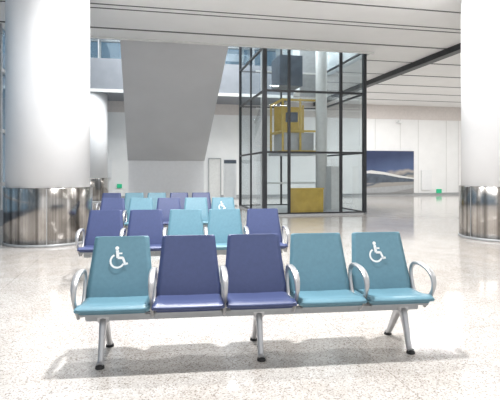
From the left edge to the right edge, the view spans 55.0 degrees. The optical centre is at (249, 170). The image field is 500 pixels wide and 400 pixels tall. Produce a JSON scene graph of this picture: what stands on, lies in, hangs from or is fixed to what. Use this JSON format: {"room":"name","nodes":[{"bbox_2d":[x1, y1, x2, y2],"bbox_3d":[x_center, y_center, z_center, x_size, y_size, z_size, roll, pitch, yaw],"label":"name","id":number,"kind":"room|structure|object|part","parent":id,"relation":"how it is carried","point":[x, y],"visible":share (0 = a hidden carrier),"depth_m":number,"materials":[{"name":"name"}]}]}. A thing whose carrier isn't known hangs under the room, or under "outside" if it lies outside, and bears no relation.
{"room":"airport terminal","nodes":[
{"label":"airport terminal","id":0,"kind":"room"},
{"bbox_2d":[0,0,460,56],"bbox_3d":[7.387,-4.380,8.366,26.600,0.600,17.200,0,0,-12],"label":"ceiling","id":1,"kind":"structure","parent":0,"point":[109,18],"depth_m":13.19,"materials":[{"name":"white paint"}]},
{"bbox_2d":[0,21,446,48],"bbox_3d":[-0.201,-4.079,14.536,13.800,0.022,0.091,0,0,-12],"label":"slot","id":2,"kind":"object","parent":1,"relation":"attached to","point":[0,21],"visible":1,"depth_m":14.63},
{"bbox_2d":[0,1,459,32],"bbox_3d":[0.166,-4.079,12.850,13.800,0.022,0.044,0,0,-12],"label":"slot","id":3,"kind":"object","parent":1,"relation":"attached to","point":[0,1],"visible":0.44,"depth_m":12.89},
{"bbox_2d":[90,36,373,53],"bbox_3d":[-1.444,-4.350,15.258,11.680,0.660,0.071,0,0,-12],"label":"trim","id":4,"kind":"structure","parent":1,"relation":"attached to","point":[92,37],"depth_m":15.38,"materials":[{"name":"grey paint"}]},
{"bbox_2d":[90,3,460,29],"bbox_3d":[0.230,-4.079,12.557,13.800,0.022,0.044,0,0,-12],"label":"slot","id":5,"kind":"object","parent":1,"relation":"attached to","point":[90,3],"visible":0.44,"depth_m":12.58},
{"bbox_2d":[297,0,460,12],"bbox_3d":[0.506,-4.079,11.292,13.800,0.022,0.058,0,0,-12],"label":"slot","id":6,"kind":"object","parent":1,"relation":"attached to","point":[297,0],"visible":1,"depth_m":11.87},
{"bbox_2d":[0,195,499,399],"bbox_3d":[6.386,1.620,12.958,26.600,0.200,32.600,0,0,-12],"label":"floor","id":7,"kind":"structure","parent":0,"point":[47,353],"depth_m":4.33,"materials":[{"name":"stone"}]},
{"bbox_2d":[0,23,1,209],"bbox_3d":[-6.967,-3.705,13.270,0.200,9.550,0.100,0,0,-12],"label":"mullion","id":8,"kind":"object","parent":7,"relation":"on","point":[0,23],"visible":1,"depth_m":13.25,"materials":[{"name":"grey metal"}]},
{"bbox_2d":[0,207,2,225],"bbox_3d":[-6.806,1.295,12.487,0.225,0.450,27.300,0,0,-12],"label":"plinth","id":9,"kind":"object","parent":7,"relation":"on","point":[1,211],"visible":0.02,"depth_m":13.25,"materials":[{"name":"silver metal"}]},
{"bbox_2d":[2,241,81,247],"bbox_3d":[-4.334,1.492,10.350,1.794,0.055,1.794,0,0,0],"label":"ring","id":10,"kind":"object","parent":7,"relation":"on","point":[80,242],"visible":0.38,"depth_m":9.53,"materials":[{"name":"grey metal"}]},
{"bbox_2d":[3,186,91,244],"bbox_3d":[-4.334,0.930,10.350,1.770,1.180,1.770,0,0,0],"label":"cladding","id":11,"kind":"object","parent":10,"relation":"on","point":[24,209],"visible":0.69,"depth_m":9.57,"materials":[{"name":"silver metal"}]},
{"bbox_2d":[46,189,46,244],"bbox_3d":[-4.031,0.935,9.518,0.012,1.160,0.012,0,0,-20],"label":"cladding seam","id":12,"kind":"object","parent":11,"relation":"attached to","point":[46,189],"visible":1,"depth_m":9.51,"materials":[{"name":"grey metal"}]},
{"bbox_2d":[5,0,89,187],"bbox_3d":[-4.334,-1.860,10.350,1.680,4.440,1.680,0,0,0],"label":"column","id":13,"kind":"structure","parent":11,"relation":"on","point":[47,42],"depth_m":9.63,"materials":[{"name":"white paint"}]},
{"bbox_2d":[95,192,211,215],"bbox_3d":[-2.427,1.046,12.407,2.951,0.949,0.613,0,0,-7],"label":"row of seats","id":14,"kind":"object","parent":7,"relation":"on","point":[154,196],"visible":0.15,"depth_m":12.63,"materials":[{"name":"metal"}]},
{"bbox_3d":[-3.604,0.834,12.474,0.567,0.526,0.193,0,0,-7],"label":"seat","id":15,"kind":"part","parent":14,"relation":"part of","materials":[{"name":"purple leather"}]},
{"bbox_3d":[-3.028,0.834,12.545,0.567,0.526,0.193,0,0,-7],"label":"seat","id":16,"kind":"part","parent":14,"relation":"part of","materials":[{"name":"teal leather"}]},
{"bbox_3d":[-2.453,0.834,12.615,0.567,0.526,0.193,0,0,-7],"label":"seat","id":17,"kind":"part","parent":14,"relation":"part of","materials":[{"name":"teal leather"}]},
{"bbox_3d":[-1.877,0.834,12.686,0.567,0.526,0.193,0,0,-7],"label":"seat","id":18,"kind":"part","parent":14,"relation":"part of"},
{"bbox_3d":[-1.301,0.834,12.757,0.567,0.526,0.193,0,0,-7],"label":"seat","id":19,"kind":"part","parent":14,"relation":"part of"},
{"bbox_2d":[100,197,234,231],"bbox_3d":[-1.707,1.046,10.007,2.951,0.949,0.613,0,0,-7],"label":"row of seats","id":20,"kind":"object","parent":7,"relation":"on","point":[164,204],"visible":0.28,"depth_m":10.20,"materials":[{"name":"metal"}]},
{"bbox_3d":[-2.884,0.834,10.074,0.567,0.526,0.193,0,0,-7],"label":"seat","id":21,"kind":"part","parent":20,"relation":"part of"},
{"bbox_3d":[-2.565,1.003,9.855,0.051,0.390,0.460,0,0,-7],"label":"armrest","id":22,"kind":"part","parent":20,"relation":"part of","materials":[{"name":"metal"}]},
{"bbox_3d":[-2.308,0.834,10.145,0.567,0.526,0.193,0,0,-7],"label":"seat","id":23,"kind":"part","parent":20,"relation":"part of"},
{"bbox_3d":[-1.733,0.834,10.215,0.567,0.526,0.193,0,0,-7],"label":"seat","id":24,"kind":"part","parent":20,"relation":"part of","materials":[{"name":"purple leather"}]},
{"bbox_3d":[-1.157,0.834,10.286,0.567,0.526,0.193,0,0,-7],"label":"seat","id":25,"kind":"part","parent":20,"relation":"part of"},
{"bbox_3d":[-0.581,0.834,10.357,0.567,0.526,0.193,0,0,-7],"label":"seat","id":26,"kind":"part","parent":20,"relation":"part of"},
{"bbox_2d":[120,40,227,197],"bbox_3d":[-3.255,-2.545,19.433,3.480,8.130,8.840,0,0,-12],"label":"escalator","id":27,"kind":"object","parent":7,"relation":"on","point":[171,90],"visible":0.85,"depth_m":18.74,"materials":[{"name":"grey paint"}]},
{"bbox_2d":[75,208,289,258],"bbox_3d":[-0.927,1.046,6.907,2.951,0.949,0.613,0,0,-7],"label":"row of seats","id":28,"kind":"object","parent":7,"relation":"on","point":[222,223],"visible":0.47,"depth_m":7.08,"materials":[{"name":"metal"}]},
{"bbox_3d":[-2.361,1.003,6.684,0.051,0.390,0.460,0,0,-7],"label":"armrest","id":29,"kind":"part","parent":28,"relation":"part of","materials":[{"name":"metal"}]},
{"bbox_3d":[-2.104,0.834,6.974,0.567,0.526,0.193,0,0,-7],"label":"seat","id":30,"kind":"part","parent":28,"relation":"part of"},
{"bbox_3d":[-1.785,1.003,6.755,0.051,0.390,0.460,0,0,-7],"label":"armrest","id":31,"kind":"part","parent":28,"relation":"part of","materials":[{"name":"metal"}]},
{"bbox_3d":[-1.528,0.834,7.045,0.567,0.526,0.193,0,0,-7],"label":"seat","id":32,"kind":"part","parent":28,"relation":"part of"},
{"bbox_3d":[-1.209,1.003,6.826,0.051,0.390,0.460,0,0,-7],"label":"armrest","id":33,"kind":"part","parent":28,"relation":"part of","materials":[{"name":"metal"}]},
{"bbox_3d":[-0.953,0.834,7.115,0.567,0.526,0.193,0,0,-7],"label":"seat","id":34,"kind":"part","parent":28,"relation":"part of","materials":[{"name":"teal leather"}]},
{"bbox_3d":[-0.633,1.003,6.896,0.051,0.390,0.460,0,0,-7],"label":"armrest","id":35,"kind":"part","parent":28,"relation":"part of","materials":[{"name":"metal"}]},
{"bbox_3d":[-0.377,0.834,7.186,0.567,0.526,0.193,0,0,-7],"label":"seat","id":36,"kind":"part","parent":28,"relation":"part of","materials":[{"name":"teal leather"}]},
{"bbox_3d":[-0.058,1.003,6.967,0.051,0.390,0.460,0,0,-7],"label":"armrest","id":37,"kind":"part","parent":28,"relation":"part of","materials":[{"name":"metal"}]},
{"bbox_3d":[0.199,0.834,7.257,0.567,0.526,0.193,0,0,-7],"label":"seat","id":38,"kind":"part","parent":28,"relation":"part of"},
{"bbox_3d":[0.518,1.003,7.038,0.051,0.390,0.460,0,0,-7],"label":"armrest","id":39,"kind":"part","parent":28,"relation":"part of","materials":[{"name":"metal"}]},
{"bbox_2d":[224,159,237,205],"bbox_3d":[-0.875,0.495,21.000,0.600,2.050,0.400,0,0,-12],"label":"information board","id":40,"kind":"object","parent":7,"relation":"on","point":[229,164],"visible":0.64,"depth_m":20.96,"materials":[{"name":"grey metal"}]},
{"bbox_2d":[70,232,436,369],"bbox_3d":[0.063,1.046,4.087,2.951,0.949,0.613,0,0,-7],"label":"row of seats","id":41,"kind":"object","parent":7,"relation":"on","point":[123,284],"visible":1,"depth_m":4.17,"materials":[{"name":"leather"}]},
{"bbox_3d":[-1.371,1.003,3.864,0.051,0.390,0.460,0,0,-7],"label":"armrest","id":42,"kind":"part","parent":41,"relation":"part of","materials":[{"name":"metal"}]},
{"bbox_3d":[-1.114,0.834,4.154,0.567,0.526,0.193,0,0,-7],"label":"seat","id":43,"kind":"part","parent":41,"relation":"part of","materials":[{"name":"teal leather"}]},
{"bbox_3d":[-0.795,1.003,3.935,0.051,0.390,0.460,0,0,-7],"label":"armrest","id":44,"kind":"part","parent":41,"relation":"part of","materials":[{"name":"metal"}]},
{"bbox_3d":[-0.538,0.834,4.225,0.567,0.526,0.193,0,0,-7],"label":"seat","id":45,"kind":"part","parent":41,"relation":"part of","materials":[{"name":"leather"}]},
{"bbox_3d":[-0.219,1.003,4.006,0.051,0.390,0.460,0,0,-7],"label":"armrest","id":46,"kind":"part","parent":41,"relation":"part of","materials":[{"name":"metal"}]},
{"bbox_3d":[0.037,0.834,4.295,0.567,0.526,0.193,0,0,-7],"label":"seat","id":47,"kind":"part","parent":41,"relation":"part of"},
{"bbox_3d":[0.356,1.003,4.076,0.051,0.390,0.460,0,0,-7],"label":"armrest","id":48,"kind":"part","parent":41,"relation":"part of","materials":[{"name":"metal"}]},
{"bbox_3d":[0.613,0.834,4.366,0.567,0.526,0.193,0,0,-7],"label":"seat","id":49,"kind":"part","parent":41,"relation":"part of","materials":[{"name":"teal leather"}]},
{"bbox_3d":[0.932,1.003,4.147,0.051,0.390,0.460,0,0,-7],"label":"armrest","id":50,"kind":"part","parent":41,"relation":"part of","materials":[{"name":"metal"}]},
{"bbox_3d":[1.189,0.834,4.437,0.567,0.526,0.193,0,0,-7],"label":"seat","id":51,"kind":"part","parent":41,"relation":"part of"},
{"bbox_3d":[1.508,1.003,4.218,0.051,0.390,0.460,0,0,-7],"label":"armrest","id":52,"kind":"part","parent":41,"relation":"part of","materials":[{"name":"metal"}]},
{"bbox_2d":[239,47,366,215],"bbox_3d":[1.817,-2.980,18.681,3.770,9.000,4.370,0,0,-12],"label":"shaft","id":53,"kind":"object","parent":7,"relation":"on","point":[307,71],"visible":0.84,"depth_m":17.74,"materials":[{"name":"black metal"}]},
{"bbox_3d":[-0.411,-2.980,20.380,0.100,9.000,0.100,0,0,-12],"label":"post","id":54,"kind":"part","parent":53,"relation":"part of","materials":[{"name":"black metal"}]},
{"bbox_3d":[0.042,-4.230,18.304,0.080,0.060,4.250,0,0,-12],"label":"rail","id":55,"kind":"part","parent":53,"relation":"part of","materials":[{"name":"black metal"}]},
{"bbox_3d":[0.042,-2.730,18.304,0.080,0.060,4.250,0,0,-12],"label":"rail","id":56,"kind":"part","parent":53,"relation":"part of","materials":[{"name":"black metal"}]},
{"bbox_3d":[0.042,-0.640,18.304,0.080,0.060,4.250,0,0,-12],"label":"rail","id":57,"kind":"part","parent":53,"relation":"part of","materials":[{"name":"black metal"}]},
{"bbox_3d":[0.036,-2.980,18.328,0.060,9.000,0.060,0,0,-12],"label":"post","id":58,"kind":"part","parent":53,"relation":"part of","materials":[{"name":"black metal"}]},
{"bbox_3d":[1.367,-4.230,20.768,3.640,0.060,0.080,0,0,-12],"label":"rail","id":59,"kind":"part","parent":53,"relation":"part of","materials":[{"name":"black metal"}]},
{"bbox_3d":[0.455,-2.905,18.522,0.080,8.750,0.080,0,0,-12],"label":"guide rail","id":60,"kind":"part","parent":53,"relation":"part of","materials":[{"name":"black metal"}]},
{"bbox_3d":[0.494,-2.980,16.228,0.140,9.000,0.140,0,0,-12],"label":"post","id":61,"kind":"part","parent":53,"relation":"part of","materials":[{"name":"black metal"}]},
{"bbox_3d":[1.367,1.460,20.768,3.640,0.060,0.080,0,0,-12],"label":"rail","id":62,"kind":"part","parent":53,"relation":"part of","materials":[{"name":"black metal"}]},
{"bbox_3d":[1.367,-2.730,20.768,3.640,0.060,0.080,0,0,-12],"label":"rail","id":63,"kind":"part","parent":53,"relation":"part of","materials":[{"name":"black metal"}]},
{"bbox_3d":[1.348,-2.980,20.764,0.070,9.000,0.070,0,0,-12],"label":"post","id":64,"kind":"part","parent":53,"relation":"part of","materials":[{"name":"black metal"}]},
{"bbox_3d":[1.432,-3.805,18.735,0.900,1.150,1.200,0,0,-12],"label":"overhead car frame","id":65,"kind":"part","parent":53,"relation":"part of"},
{"bbox_3d":[1.335,-2.980,16.411,0.090,9.000,0.090,0,0,-12],"label":"post","id":66,"kind":"part","parent":53,"relation":"part of","materials":[{"name":"black metal"}]},
{"bbox_3d":[1.975,1.050,16.714,1.200,0.820,0.080,0,0,-12],"label":"gold panel","id":67,"kind":"part","parent":53,"relation":"part of","materials":[{"name":"gold metal"}]},
{"bbox_3d":[2.499,-4.080,19.940,0.900,2.000,0.100,0,0,-12],"label":"overhead panel","id":68,"kind":"part","parent":53,"relation":"part of","materials":[{"name":"glass"}]},
{"bbox_3d":[1.972,0.615,16.724,1.240,0.050,0.140,0,0,-12],"label":"gold panel","id":69,"kind":"part","parent":53,"relation":"part of","materials":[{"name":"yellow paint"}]},
{"bbox_3d":[2.273,-2.730,16.616,3.640,0.070,0.080,0,0,-12],"label":"rail","id":70,"kind":"part","parent":53,"relation":"part of","materials":[{"name":"black metal"}]},
{"bbox_3d":[2.273,-0.640,16.616,3.640,0.070,0.080,0,0,-12],"label":"rail","id":71,"kind":"part","parent":53,"relation":"part of","materials":[{"name":"black metal"}]},
{"bbox_3d":[2.273,1.460,16.616,3.640,0.070,0.080,0,0,-12],"label":"rail","id":72,"kind":"part","parent":53,"relation":"part of","materials":[{"name":"black metal"}]},
{"bbox_3d":[3.111,-2.905,19.715,0.080,8.750,0.080,0,0,-12],"label":"guide rail","id":73,"kind":"part","parent":53,"relation":"part of","materials":[{"name":"grey metal"}]},
{"bbox_3d":[3.181,-2.980,16.814,0.090,9.000,0.090,0,0,-12],"label":"post","id":74,"kind":"part","parent":53,"relation":"part of","materials":[{"name":"black metal"}]},
{"bbox_3d":[3.598,-0.640,19.079,0.080,0.060,4.250,0,0,-12],"label":"rail","id":75,"kind":"part","parent":53,"relation":"part of","materials":[{"name":"black metal"}]},
{"bbox_3d":[3.598,-4.230,19.079,0.080,0.060,4.250,0,0,-12],"label":"rail","id":76,"kind":"part","parent":53,"relation":"part of","materials":[{"name":"black metal"}]},
{"bbox_3d":[3.598,-2.730,19.079,0.080,0.060,4.250,0,0,-12],"label":"rail","id":77,"kind":"part","parent":53,"relation":"part of","materials":[{"name":"black metal"}]},
{"bbox_3d":[4.051,-2.980,17.003,0.120,9.000,0.120,0,0,-12],"label":"post","id":78,"kind":"part","parent":53,"relation":"part of","materials":[{"name":"black metal"}]},
{"bbox_2d":[458,233,499,241],"bbox_3d":[5.752,1.492,11.000,1.794,0.055,1.794,0,0,0],"label":"ring","id":79,"kind":"object","parent":7,"relation":"on","point":[460,235],"visible":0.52,"depth_m":10.49,"materials":[{"name":"grey metal"}]},
{"bbox_2d":[459,185,499,239],"bbox_3d":[5.752,0.930,11.000,1.770,1.180,1.770,0,0,0],"label":"cladding","id":80,"kind":"object","parent":79,"relation":"on","point":[485,201],"visible":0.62,"depth_m":10.48,"materials":[{"name":"silver metal"}]},
{"bbox_2d":[470,187,470,236],"bbox_3d":[4.920,0.935,10.697,0.012,1.160,0.012,0,0,-20],"label":"cladding seam","id":81,"kind":"object","parent":80,"relation":"attached to","point":[470,187],"visible":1,"depth_m":10.70,"materials":[{"name":"grey metal"}]},
{"bbox_2d":[461,0,499,186],"bbox_3d":[5.752,-1.860,11.000,1.680,4.440,1.680,0,0,0],"label":"column","id":82,"kind":"structure","parent":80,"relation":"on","point":[480,19],"depth_m":10.51,"materials":[{"name":"white paint"}]},
{"bbox_3d":[-8.000,1.492,24.000,1.794,0.055,1.794,0,0,0],"label":"ring","id":83,"kind":"object","parent":7,"relation":"on","visible":0},
{"bbox_2d":[91,178,107,200],"bbox_3d":[-8.000,0.930,24.000,1.770,1.180,1.770,0,0,0],"label":"cladding","id":84,"kind":"object","parent":83,"relation":"on","point":[99,185],"visible":0.3,"depth_m":23.37,"materials":[{"name":"silver metal"}]},
{"bbox_2d":[90,92,107,177],"bbox_3d":[-8.000,-1.735,24.000,1.680,4.190,1.680,0,0,0],"label":"shaft","id":85,"kind":"object","parent":84,"relation":"on","point":[98,102],"visible":0.43,"depth_m":23.42,"materials":[{"name":"white paint"}]},
{"bbox_2d":[108,112,460,195],"bbox_3d":[2.946,-1.455,28.737,26.600,5.950,0.300,0,0,-12],"label":"wall","id":86,"kind":"structure","parent":0,"point":[223,143],"depth_m":28.78,"materials":[{"name":"white paint"}]},
{"bbox_2d":[108,160,111,177],"bbox_3d":[-7.702,-0.109,26.205,0.316,0.985,0.049,0,0,-12],"label":"notice board","id":87,"kind":"object","parent":86,"relation":"attached to","point":[109,161],"visible":0.57,"depth_m":26.20,"materials":[{"name":"white"}]},
{"bbox_2d":[90,39,293,105],"bbox_3d":[-3.714,-5.235,25.555,11.630,2.810,3.080,0,0,-12],"label":"balcony","id":88,"kind":"object","parent":86,"relation":"attached to","point":[106,77],"visible":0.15,"depth_m":24.64,"materials":[{"name":"grey paint"}]},
{"bbox_2d":[208,159,208,191],"bbox_3d":[-2.351,0.420,27.351,0.050,2.200,0.088,0,0,-12],"label":"frame","id":89,"kind":"object","parent":86,"relation":"attached to","point":[208,159],"visible":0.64,"depth_m":27.31,"materials":[{"name":"grey metal"}]},
{"bbox_2d":[209,159,219,197],"bbox_3d":[-2.020,0.420,27.439,0.635,2.200,0.058,0,0,-12],"label":"leaf","id":90,"kind":"object","parent":86,"relation":"attached to","point":[214,164],"visible":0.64,"depth_m":27.41,"materials":[{"name":"grey paint"}]},
{"bbox_2d":[220,159,220,196],"bbox_3d":[-1.682,0.420,27.497,0.050,2.200,0.088,0,0,-12],"label":"frame","id":91,"kind":"object","parent":86,"relation":"attached to","point":[220,159],"visible":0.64,"depth_m":27.45,"materials":[{"name":"grey metal"}]},
{"bbox_2d":[108,101,460,120],"bbox_3d":[2.984,-3.655,28.560,26.000,0.850,0.066,0,0,-12],"label":"trim","id":92,"kind":"structure","parent":86,"relation":"attached to","point":[349,110],"depth_m":29.48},
{"bbox_2d":[121,192,458,198],"bbox_3d":[2.981,1.450,28.575,26.000,0.140,0.040,0,0,-12],"label":"baseboard","id":93,"kind":"structure","parent":86,"relation":"attached to","point":[455,193],"depth_m":29.62,"materials":[{"name":"grey metal"}]},
{"bbox_2d":[375,119,375,148],"bbox_3d":[7.731,-2.282,29.616,0.030,1.877,0.018,0,0,-12],"label":"trim","id":94,"kind":"structure","parent":86,"relation":"attached to","point":[375,119],"depth_m":29.61,"materials":[{"name":"grey paint"}]},
{"bbox_2d":[367,151,413,192],"bbox_3d":[8.605,0.062,29.747,3.391,2.611,0.069,0,0,-12],"label":"picture","id":95,"kind":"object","parent":86,"relation":"attached to","point":[387,171],"depth_m":29.73,"materials":[{"name":"blue paper"}]},
{"bbox_2d":[418,120,418,192],"bbox_3d":[10.604,-0.925,30.242,0.030,4.590,0.018,0,0,-12],"label":"trim","id":96,"kind":"structure","parent":86,"relation":"attached to","point":[418,120],"depth_m":30.23,"materials":[{"name":"grey paint"}]},
{"bbox_2d":[421,170,431,189],"bbox_3d":[11.148,0.569,30.315,0.704,1.265,0.049,0,0,-12],"label":"notice board","id":97,"kind":"object","parent":86,"relation":"attached to","point":[426,175],"visible":1,"depth_m":30.29,"materials":[{"name":"white"}]},
{"bbox_2d":[446,121,446,191],"bbox_3d":[12.541,-0.925,30.665,0.030,4.590,0.018,0,0,-12],"label":"trim","id":98,"kind":"structure","parent":86,"relation":"attached to","point":[446,121],"depth_m":30.66,"materials":[{"name":"grey paint"}]},
{"bbox_2d":[458,121,458,191],"bbox_3d":[13.388,-0.925,30.849,0.030,4.590,0.018,0,0,-12],"label":"trim","id":99,"kind":"structure","parent":86,"relation":"attached to","point":[458,121],"depth_m":30.84,"materials":[{"name":"grey paint"}]},
{"bbox_2d":[276,49,338,62],"bbox_3d":[3.235,-6.585,23.325,0.300,3.790,13.800,0,0,-12],"label":"wall","id":100,"kind":"structure","parent":0,"point":[330,55],"depth_m":25.59,"materials":[{"name":"white paint"}]},
{"bbox_2d":[291,52,460,106],"bbox_3d":[10.119,-4.380,23.956,14.620,0.600,12.100,0,0,-12],"label":"ceiling","id":101,"kind":"structure","parent":0,"point":[380,67],"depth_m":21.64,"materials":[{"name":"white paint"}]},
{"bbox_2d":[313,43,460,105],"bbox_3d":[6.398,-3.979,17.362,0.300,0.199,23.200,0,0,-12],"label":"trim","id":102,"kind":"structure","parent":101,"relation":"attached to","point":[453,50],"depth_m":18.51,"materials":[{"name":"black metal"}]},
{"bbox_2d":[367,60,412,62],"bbox_3d":[5.062,-4.079,17.812,2.120,0.022,0.051,0,0,-12],"label":"slot","id":103,"kind":"object","parent":101,"relation":"attached to","point":[367,60],"visible":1,"depth_m":17.83,"materials":[{"name":"grey metal"}]},
{"bbox_2d":[344,98,460,102],"bbox_3d":[10.300,-4.079,27.982,11.950,0.022,0.094,0,0,-12],"label":"slot","id":104,"kind":"object","parent":101,"relation":"attached to","point":[344,98],"visible":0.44,"depth_m":27.70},
{"bbox_2d":[369,92,460,95],"bbox_3d":[10.769,-4.079,25.832,11.950,0.022,0.092,0,0,-12],"label":"slot","id":105,"kind":"object","parent":101,"relation":"attached to","point":[369,92],"visible":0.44,"depth_m":25.25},
{"bbox_2d":[376,84,460,87],"bbox_3d":[11.238,-4.079,23.683,11.950,0.022,0.092,0,0,-12],"label":"slot","id":106,"kind":"object","parent":101,"relation":"attached to","point":[376,84],"visible":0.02,"depth_m":22.89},
{"bbox_2d":[403,75,460,77],"bbox_3d":[11.707,-4.079,21.533,11.950,0.022,0.094,0,0,-12],"label":"slot","id":107,"kind":"object","parent":101,"relation":"attached to","point":[403,75],"visible":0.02,"depth_m":20.66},
{"bbox_3d":[-2.270,-5.040,29.186,16.000,0.120,0.200,0,0,-12],"label":"transom","id":108,"kind":"object","parent":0,"visible":0},
{"bbox_3d":[-2.270,-6.680,29.186,16.000,3.400,0.040,0,0,-12],"label":"pane","id":109,"kind":"object","parent":108,"relation":"attached to","visible":0},
{"bbox_2d":[99,39,100,57],"bbox_3d":[-8.669,-6.380,27.791,0.100,4.000,0.200,0,0,-12],"label":"mullion","id":110,"kind":"object","parent":109,"relation":"attached to","point":[99,39],"visible":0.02,"depth_m":27.70,"materials":[{"name":"grey metal"}]},
{"bbox_2d":[90,39,275,51],"bbox_3d":[-2.270,-7.540,29.186,16.000,0.120,0.200,0,0,-12],"label":"transom","id":111,"kind":"object","parent":109,"relation":"attached to","point":[91,40],"depth_m":29.31,"materials":[{"name":"grey metal"}]},
{"bbox_2d":[242,47,243,64],"bbox_3d":[-0.462,-6.380,29.581,0.100,4.000,0.200,0,0,-12],"label":"mullion","id":112,"kind":"object","parent":109,"relation":"attached to","point":[242,47],"visible":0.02,"depth_m":29.49,"materials":[{"name":"grey metal"}]}
]}

